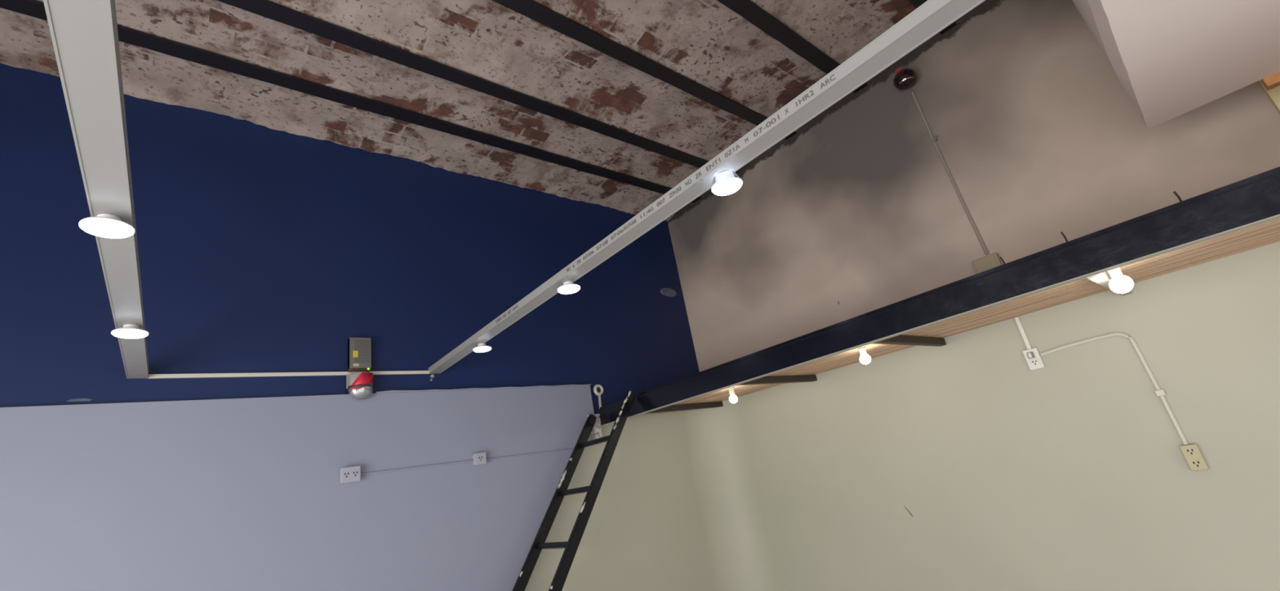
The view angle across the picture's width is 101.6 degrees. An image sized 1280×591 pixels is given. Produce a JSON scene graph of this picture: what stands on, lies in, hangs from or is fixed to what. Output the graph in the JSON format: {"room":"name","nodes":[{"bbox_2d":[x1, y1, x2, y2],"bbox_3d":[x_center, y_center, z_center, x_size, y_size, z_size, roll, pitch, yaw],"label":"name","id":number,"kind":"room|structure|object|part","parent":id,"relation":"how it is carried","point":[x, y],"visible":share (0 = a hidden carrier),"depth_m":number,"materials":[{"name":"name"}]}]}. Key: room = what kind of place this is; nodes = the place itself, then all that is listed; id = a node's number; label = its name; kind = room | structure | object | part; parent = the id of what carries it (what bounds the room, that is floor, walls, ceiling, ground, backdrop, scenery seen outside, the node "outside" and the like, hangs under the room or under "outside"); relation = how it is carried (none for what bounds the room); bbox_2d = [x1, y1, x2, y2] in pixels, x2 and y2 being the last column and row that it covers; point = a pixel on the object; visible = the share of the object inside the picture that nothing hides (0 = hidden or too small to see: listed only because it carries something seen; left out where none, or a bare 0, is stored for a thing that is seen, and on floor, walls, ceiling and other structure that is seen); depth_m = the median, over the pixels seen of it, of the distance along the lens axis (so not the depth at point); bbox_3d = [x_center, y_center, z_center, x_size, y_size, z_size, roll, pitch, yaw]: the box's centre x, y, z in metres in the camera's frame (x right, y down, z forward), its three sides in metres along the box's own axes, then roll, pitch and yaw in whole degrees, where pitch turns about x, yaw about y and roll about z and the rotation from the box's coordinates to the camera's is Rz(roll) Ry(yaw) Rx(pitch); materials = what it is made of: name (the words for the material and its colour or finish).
{"room":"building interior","nodes":[
{"label":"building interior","id":0,"kind":"room"},
{"bbox_2d":[0,62,715,590],"bbox_3d":[-1.671,0.774,2.815,5.850,4.120,0.150,6,-25,-40],"label":"wall","id":1,"kind":"structure","parent":0,"point":[262,249],"depth_m":3.10,"materials":[{"name":"blue paint"}]},
{"bbox_2d":[66,398,92,401],"bbox_3d":[-2.387,0.445,2.224,0.077,0.012,0.002,6,-25,-40],"label":"paint smudge","id":2,"kind":"object","parent":1,"relation":"attached to","point":[79,399],"visible":1,"depth_m":2.22,"materials":[{"name":"white paint"}]},
{"bbox_2d":[43,0,149,378],"bbox_3d":[-0.641,-0.555,0.564,0.071,0.036,5.196,6,-25,-40],"label":"channel","id":3,"kind":"object","parent":1,"relation":"attached to","point":[84,33],"visible":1,"depth_m":1.01,"materials":[{"name":"grey metal"}]},
{"bbox_2d":[79,213,134,238],"bbox_3d":[-1.270,-0.168,1.246,0.094,0.037,0.094,6,-25,-40],"label":"recessed light","id":4,"kind":"object","parent":3,"relation":"attached to","point":[104,225],"visible":1,"depth_m":1.23,"materials":[{"name":"white plastic"}]},
{"bbox_2d":[111,324,148,338],"bbox_3d":[-1.784,0.125,1.828,0.094,0.037,0.094,6,-25,-40],"label":"recessed light","id":5,"kind":"object","parent":3,"relation":"attached to","point":[128,331],"visible":1,"depth_m":1.81,"materials":[{"name":"white plastic"}]},
{"bbox_2d":[111,328,148,338],"bbox_3d":[-1.782,0.136,1.825,0.094,0.013,0.094,6,-25,-40],"label":"diffuser","id":6,"kind":"object","parent":5,"relation":"attached to","point":[121,333],"depth_m":1.81,"materials":[{"name":"white plastic"}]},
{"bbox_2d":[148,370,430,378],"bbox_3d":[-1.764,0.419,2.788,1.262,0.019,0.016,6,-25,-40],"label":"cable raceway","id":7,"kind":"object","parent":1,"relation":"attached to","point":[393,372],"visible":0.9,"depth_m":2.67,"materials":[{"name":"grey plastic"}]},
{"bbox_2d":[0,385,594,590],"bbox_3d":[-1.873,1.558,2.109,4.457,2.278,0.022,6,-25,-40],"label":"wall panel","id":8,"kind":"object","parent":1,"relation":"attached to","point":[233,494],"visible":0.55,"depth_m":2.53,"materials":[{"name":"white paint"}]},
{"bbox_2d":[339,465,360,483],"bbox_3d":[-1.506,0.932,2.713,0.092,0.078,0.043,6,-25,-40],"label":"wall socket","id":9,"kind":"object","parent":8,"relation":"attached to","point":[347,474],"visible":1,"depth_m":2.70,"materials":[{"name":"grey paint"}]},
{"bbox_2d":[342,471,350,479],"bbox_3d":[-1.509,0.923,2.686,0.034,0.034,0.002,6,-25,-40],"label":"socket","id":10,"kind":"object","parent":9,"relation":"attached to","point":[346,474],"depth_m":2.68,"materials":[{"name":"grey plastic"}]},
{"bbox_2d":[351,470,359,477],"bbox_3d":[-1.478,0.926,2.712,0.034,0.034,0.002,6,-25,-40],"label":"socket","id":11,"kind":"object","parent":9,"relation":"attached to","point":[355,473],"depth_m":2.71,"materials":[{"name":"grey plastic"}]},
{"bbox_2d":[360,459,472,475],"bbox_3d":[-1.249,0.971,2.952,0.620,0.016,0.012,6,-25,-40],"label":"cable","id":12,"kind":"object","parent":8,"relation":"attached to","point":[470,460],"visible":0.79,"depth_m":2.93,"materials":[{"name":"white paint"}]},
{"bbox_2d":[472,452,486,465],"bbox_3d":[-0.974,0.992,3.165,0.074,0.070,0.043,6,-25,-40],"label":"wall socket","id":13,"kind":"object","parent":8,"relation":"attached to","point":[478,459],"visible":1,"depth_m":3.15,"materials":[{"name":"grey paint"}]},
{"bbox_2d":[486,448,573,460],"bbox_3d":[-0.700,1.036,3.417,0.675,0.018,0.012,6,-25,-40],"label":"cable","id":14,"kind":"object","parent":8,"relation":"attached to","point":[508,456],"visible":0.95,"depth_m":3.40,"materials":[{"name":"white paint"}]},
{"bbox_2d":[587,413,601,439],"bbox_3d":[-0.319,0.961,3.767,0.079,0.208,0.050,6,-25,-40],"label":"plaster patch","id":15,"kind":"object","parent":8,"relation":"attached to","point":[596,433],"visible":0.46,"depth_m":3.75,"materials":[{"name":"white paint"}]},
{"bbox_2d":[347,337,371,372],"bbox_3d":[-1.591,0.338,2.963,0.110,0.195,0.048,6,-25,-40],"label":"supplies","id":16,"kind":"object","parent":1,"relation":"attached to","point":[359,349],"visible":0.99,"depth_m":2.94,"materials":[{"name":"silver metal"}]},
{"bbox_2d":[346,371,373,400],"bbox_3d":[-1.543,0.503,2.886,0.130,0.154,0.084,6,-25,-40],"label":"beacon","id":17,"kind":"object","parent":1,"relation":"attached to","point":[359,385],"visible":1,"depth_m":2.86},
{"bbox_3d":[-1.569,0.480,2.919,0.130,0.078,0.002,6,-25,-40],"label":"mounting plate","id":18,"kind":"part","parent":17,"relation":"part of","materials":[{"name":"grey"}]},
{"bbox_2d":[374,384,591,393],"bbox_3d":[-0.936,0.609,3.430,1.475,0.013,0.036,6,-25,-40],"label":"trim","id":19,"kind":"structure","parent":1,"relation":"attached to","point":[473,388],"depth_m":3.28,"materials":[{"name":"white paint"}]},
{"bbox_2d":[593,384,603,408],"bbox_3d":[-0.302,0.768,3.938,0.088,0.203,0.016,6,-25,-40],"label":"bolt","id":20,"kind":"object","parent":1,"relation":"attached to","point":[597,388],"visible":0.98,"depth_m":3.94,"materials":[{"name":"grey metal"}]},
{"bbox_2d":[660,288,676,297],"bbox_3d":[0.270,-0.031,4.864,0.210,0.088,0.012,6,-25,-40],"label":"cover plate","id":21,"kind":"object","parent":1,"relation":"attached to","point":[669,292],"visible":1,"depth_m":4.86,"materials":[{"name":"grey plastic"}]},
{"bbox_2d":[427,0,985,373],"bbox_3d":[0.362,-0.449,1.419,0.071,0.036,5.196,6,-25,-40],"label":"channel","id":22,"kind":"object","parent":1,"relation":"attached to","point":[929,19],"visible":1,"depth_m":1.43,"materials":[{"name":"grey metal"}]},
{"bbox_2d":[473,342,491,352],"bbox_3d":[-0.844,0.279,2.791,0.094,0.037,0.094,6,-25,-40],"label":"recessed light","id":23,"kind":"object","parent":22,"relation":"attached to","point":[481,348],"visible":1,"depth_m":2.77,"materials":[{"name":"white plastic"}]},
{"bbox_2d":[473,346,491,352],"bbox_3d":[-0.842,0.290,2.787,0.094,0.013,0.094,6,-25,-40],"label":"diffuser","id":24,"kind":"object","parent":23,"relation":"attached to","point":[479,348],"depth_m":2.76,"materials":[{"name":"white plastic"}]},
{"bbox_2d":[557,280,580,293],"bbox_3d":[-0.296,-0.034,2.169,0.094,0.037,0.094,6,-25,-40],"label":"recessed light","id":25,"kind":"object","parent":22,"relation":"attached to","point":[568,287],"visible":1,"depth_m":2.15,"materials":[{"name":"white plastic"}]},
{"bbox_2d":[557,284,580,293],"bbox_3d":[-0.294,-0.023,2.165,0.094,0.013,0.094,6,-25,-40],"label":"diffuser","id":26,"kind":"object","parent":25,"relation":"attached to","point":[564,289],"depth_m":2.15,"materials":[{"name":"white plastic"}]},
{"bbox_2d":[711,169,742,195],"bbox_3d":[0.257,-0.337,1.560,0.096,0.048,0.096,6,-25,-40],"label":"recessed light","id":27,"kind":"object","parent":22,"relation":"attached to","point":[726,182],"visible":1,"depth_m":1.53,"materials":[{"name":"white plastic"}]},
{"bbox_2d":[712,178,742,195],"bbox_3d":[0.260,-0.320,1.555,0.090,0.013,0.090,6,-25,-40],"label":"diffuser","id":28,"kind":"object","parent":27,"relation":"attached to","point":[721,187],"depth_m":1.54,"materials":[{"name":"white plastic"}]},
{"bbox_2d":[0,0,955,221],"bbox_3d":[-0.238,-1.997,1.592,5.700,0.224,5.300,6,-25,-40],"label":"ceiling","id":29,"kind":"structure","parent":0,"point":[707,42],"depth_m":3.11,"materials":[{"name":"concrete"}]},
{"bbox_2d":[0,0,701,202],"bbox_3d":[-1.623,-1.163,3.113,5.700,0.075,0.099,6,-25,-40],"label":"joist","id":30,"kind":"object","parent":29,"relation":"attached to","point":[34,8],"visible":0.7,"depth_m":2.96,"materials":[{"name":"black metal"}]},
{"bbox_2d":[217,0,737,173],"bbox_3d":[-1.337,-1.324,2.797,5.700,0.075,0.098,6,-25,-40],"label":"joist","id":31,"kind":"object","parent":29,"relation":"attached to","point":[265,8],"visible":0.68,"depth_m":2.95,"materials":[{"name":"black metal"}]},
{"bbox_2d":[492,0,796,139],"bbox_3d":[-0.948,-1.541,2.369,5.700,0.075,0.099,6,-25,-40],"label":"joist","id":32,"kind":"object","parent":29,"relation":"attached to","point":[531,9],"visible":0.81,"depth_m":3.08,"materials":[{"name":"black metal"}]},
{"bbox_2d":[716,0,866,93],"bbox_3d":[-0.566,-1.756,1.947,5.700,0.075,0.098,6,-25,-40],"label":"joist","id":33,"kind":"object","parent":29,"relation":"attached to","point":[748,10],"visible":0.77,"depth_m":3.14,"materials":[{"name":"black metal"}]},
{"bbox_2d":[908,0,955,35],"bbox_3d":[-0.183,-1.970,1.524,5.700,0.075,0.098,6,-25,-40],"label":"joist","id":34,"kind":"object","parent":29,"relation":"attached to","point":[916,3],"visible":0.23,"depth_m":3.11,"materials":[{"name":"black metal"}]},
{"bbox_2d":[1072,0,1279,128],"bbox_3d":[2.033,-1.735,1.173,1.766,1.280,2.040,6,-25,-40],"label":"bulkhead","id":35,"kind":"object","parent":29,"relation":"hanging from","point":[1171,59],"visible":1,"depth_m":1.74,"materials":[{"name":"white paint"}]},
{"bbox_2d":[1261,71,1279,90],"bbox_3d":[2.948,-1.116,1.432,0.052,0.045,1.695,6,-25,-40],"label":"batten","id":36,"kind":"object","parent":35,"relation":"attached to","point":[1271,82],"visible":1,"depth_m":1.99,"materials":[{"name":"brown wood"}]},
{"bbox_2d":[680,400,780,590],"bbox_3d":[0.750,1.870,4.099,0.340,2.056,0.340,6,-25,-40],"label":"column","id":37,"kind":"structure","parent":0,"point":[739,548],"depth_m":4.24,"materials":[{"name":"beige paint"}]},
{"bbox_2d":[667,0,1279,590],"bbox_3d":[2.317,0.054,2.865,0.150,4.120,5.600,6,-25,-40],"label":"wall","id":38,"kind":"structure","parent":0,"point":[1070,473],"depth_m":3.02,"materials":[{"name":"beige paint"}]},
{"bbox_2d":[818,139,830,152],"bbox_3d":[1.401,-1.135,3.967,0.003,0.100,0.100,6,-25,-40],"label":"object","id":39,"kind":"structure","parent":38,"relation":"attached to","point":[824,140],"depth_m":3.96,"materials":[{"name":"grey"}]},
{"bbox_2d":[893,67,916,90],"bbox_3d":[1.754,-1.459,3.467,0.174,0.186,0.140,6,-25,-40],"label":"bell","id":40,"kind":"object","parent":38,"relation":"attached to","point":[904,79],"visible":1,"depth_m":3.40,"materials":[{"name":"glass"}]},
{"bbox_2d":[932,135,937,142],"bbox_3d":[1.898,-1.005,3.353,0.026,0.029,0.037,6,-25,-40],"label":"clip","id":41,"kind":"object","parent":38,"relation":"attached to","point":[935,139],"visible":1,"depth_m":3.35,"materials":[{"name":"grey metal"}]},
{"bbox_2d":[911,91,989,254],"bbox_3d":[1.939,-0.801,3.287,0.020,1.208,0.052,6,-25,-40],"label":"conduit","id":42,"kind":"object","parent":38,"relation":"attached to","point":[974,226],"visible":1,"depth_m":3.24,"materials":[{"name":"grey"}]},
{"bbox_2d":[674,217,1279,404],"bbox_3d":[1.818,-0.006,2.443,1.162,0.022,5.300,6,-25,-40],"label":"wooden shelf","id":43,"kind":"object","parent":38,"relation":"attached to","point":[1268,233],"visible":0.21,"depth_m":2.58,"materials":[{"name":"brown wood"}]},
{"bbox_2d":[644,400,723,413],"bbox_3d":[0.251,0.889,4.116,1.227,0.045,0.040,6,-25,-40],"label":"joist","id":44,"kind":"object","parent":43,"relation":"attached to","point":[712,404],"visible":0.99,"depth_m":4.22,"materials":[{"name":"grey"}]},
{"bbox_2d":[728,386,737,403],"bbox_3d":[0.656,0.709,3.703,0.058,0.111,0.058,6,-25,-40],"label":"light bulb","id":45,"kind":"object","parent":43,"relation":"attached to","point":[733,398],"visible":1,"depth_m":3.69,"materials":[{"name":"white glass"}]},
{"bbox_3d":[0.661,0.735,3.694,0.058,0.055,0.058,6,-25,-40],"label":"glass","id":46,"kind":"part","parent":45,"relation":"part of","materials":[{"name":"white glass"}]},
{"bbox_2d":[737,374,817,385],"bbox_3d":[0.829,0.565,3.478,1.227,0.045,0.040,6,-25,-40],"label":"joist","id":47,"kind":"object","parent":43,"relation":"attached to","point":[804,378],"visible":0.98,"depth_m":3.58,"materials":[{"name":"grey"}]},
{"bbox_2d":[857,346,871,364],"bbox_3d":[1.294,0.349,3.014,0.060,0.097,0.060,6,-25,-40],"label":"light bulb","id":48,"kind":"object","parent":43,"relation":"attached to","point":[864,358],"visible":1,"depth_m":3.00,"materials":[{"name":"white glass"}]},
{"bbox_3d":[1.298,0.367,3.008,0.060,0.057,0.060,6,-25,-40],"label":"glass","id":49,"kind":"part","parent":48,"relation":"part of","materials":[{"name":"white glass"}]},
{"bbox_2d":[872,334,946,346],"bbox_3d":[1.407,0.241,2.840,1.227,0.045,0.040,6,-25,-40],"label":"joist","id":50,"kind":"object","parent":43,"relation":"attached to","point":[901,339],"visible":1,"depth_m":2.93,"materials":[{"name":"grey"}]},
{"bbox_2d":[598,166,1279,425],"bbox_3d":[1.371,-0.038,2.000,0.061,0.132,5.224,6,-25,-40],"label":"beam","id":51,"kind":"structure","parent":43,"relation":"attached to","point":[1255,200],"depth_m":1.94,"materials":[{"name":"black metal"}]},
{"bbox_2d":[1060,231,1068,242],"bbox_3d":[1.521,-0.206,1.870,0.010,0.051,0.007,-17,-20,19],"label":"rod","id":52,"kind":"object","parent":51,"relation":"on","point":[1061,233],"visible":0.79,"depth_m":1.87,"materials":[{"name":"black metal"}]},
{"bbox_2d":[1173,191,1182,201],"bbox_3d":[1.711,-0.311,1.660,0.010,0.048,0.007,-17,-20,19],"label":"rod","id":53,"kind":"object","parent":51,"relation":"on","point":[1174,192],"visible":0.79,"depth_m":1.66,"materials":[{"name":"black metal"}]},
{"bbox_2d":[1085,271,1132,296],"bbox_3d":[1.967,-0.074,2.221,1.227,0.045,0.040,6,-25,-40],"label":"joist","id":54,"kind":"object","parent":43,"relation":"attached to","point":[1103,279],"visible":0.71,"depth_m":2.17,"materials":[{"name":"grey"}]},
{"bbox_2d":[1107,267,1133,293],"bbox_3d":[1.901,-0.068,2.076,0.072,0.124,0.072,6,-25,-40],"label":"light bulb","id":55,"kind":"object","parent":43,"relation":"attached to","point":[1119,283],"visible":0.77,"depth_m":2.05,"materials":[{"name":"white glass"}]},
{"bbox_3d":[1.906,-0.042,2.067,0.072,0.068,0.072,6,-25,-40],"label":"glass","id":56,"kind":"part","parent":55,"relation":"part of","materials":[{"name":"white glass"}]},
{"bbox_2d":[971,253,1002,273],"bbox_3d":[2.039,-0.177,3.063,0.052,0.102,0.135,6,-25,-40],"label":"junction box","id":57,"kind":"object","parent":38,"relation":"attached to","point":[993,260],"visible":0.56,"depth_m":3.04,"materials":[{"name":"beige"}]},
{"bbox_2d":[1014,316,1031,349],"bbox_3d":[2.143,0.210,2.921,0.016,0.188,0.020,6,-25,-40],"label":"conduit","id":58,"kind":"object","parent":38,"relation":"attached to","point":[1018,322],"visible":1,"depth_m":2.92,"materials":[{"name":"white plastic"}]},
{"bbox_2d":[1022,347,1045,370],"bbox_3d":[2.162,0.349,2.867,0.035,0.112,0.068,6,-25,-40],"label":"wall socket","id":59,"kind":"object","parent":38,"relation":"attached to","point":[1033,357],"visible":1,"depth_m":2.86,"materials":[{"name":"white plastic"}]},
{"bbox_2d":[1030,358,1039,366],"bbox_3d":[2.155,0.366,2.850,0.002,0.034,0.034,6,-25,-40],"label":"socket","id":60,"kind":"object","parent":59,"relation":"attached to","point":[1033,362],"depth_m":2.85,"materials":[{"name":"grey plastic"}]},
{"bbox_2d":[1040,332,1188,444],"bbox_3d":[2.357,0.491,2.630,0.026,0.562,0.403,6,-25,-40],"label":"conduit","id":61,"kind":"object","parent":38,"relation":"attached to","point":[1159,393],"visible":1,"depth_m":2.53,"materials":[{"name":"grey plastic"}]},
{"bbox_2d":[1179,444,1208,471],"bbox_3d":[2.530,0.739,2.385,0.037,0.112,0.060,6,-25,-40],"label":"wall socket","id":62,"kind":"object","parent":38,"relation":"attached to","point":[1192,454],"visible":1,"depth_m":2.37,"materials":[{"name":"beige plastic"}]},
{"bbox_2d":[1183,447,1197,455],"bbox_3d":[2.513,0.712,2.382,0.002,0.034,0.034,6,-25,-40],"label":"socket","id":63,"kind":"object","parent":62,"relation":"attached to","point":[1187,451],"depth_m":2.38,"materials":[{"name":"grey plastic"}]},
{"bbox_2d":[1190,459,1203,468],"bbox_3d":[2.522,0.762,2.365,0.002,0.034,0.034,6,-25,-40],"label":"socket","id":64,"kind":"object","parent":62,"relation":"attached to","point":[1194,464],"depth_m":2.36,"materials":[{"name":"grey plastic"}]},
{"bbox_2d":[1257,80,1279,113],"bbox_3d":[3.239,-1.441,1.825,0.035,1.771,1.645,6,-25,-40],"label":"trim","id":65,"kind":"structure","parent":38,"relation":"attached to","point":[1273,94],"depth_m":2.28,"materials":[{"name":"beige paint"}]},
{"bbox_3d":[0.463,1.797,0.300,6.000,0.120,5.600,6,-25,-40],"label":"floor","id":66,"kind":"structure","parent":0,"visible":0},
{"bbox_2d":[511,391,634,590],"bbox_3d":[-0.593,1.638,2.797,1.598,2.124,0.449,6,-25,-40],"label":"ladder","id":67,"kind":"object","parent":66,"relation":"on","point":[571,547],"visible":1,"depth_m":3.15,"materials":[{"name":"black metal"}]},
{"bbox_3d":[-0.720,1.745,2.920,1.502,2.029,0.028,6,-25,-40],"label":"rail","id":68,"kind":"part","parent":67,"relation":"part of","materials":[{"name":"black metal"}]},
{"bbox_3d":[-0.459,1.576,2.673,1.552,2.098,0.028,6,-25,-40],"label":"rail","id":69,"kind":"part","parent":67,"relation":"part of","materials":[{"name":"black metal"}]}
]}

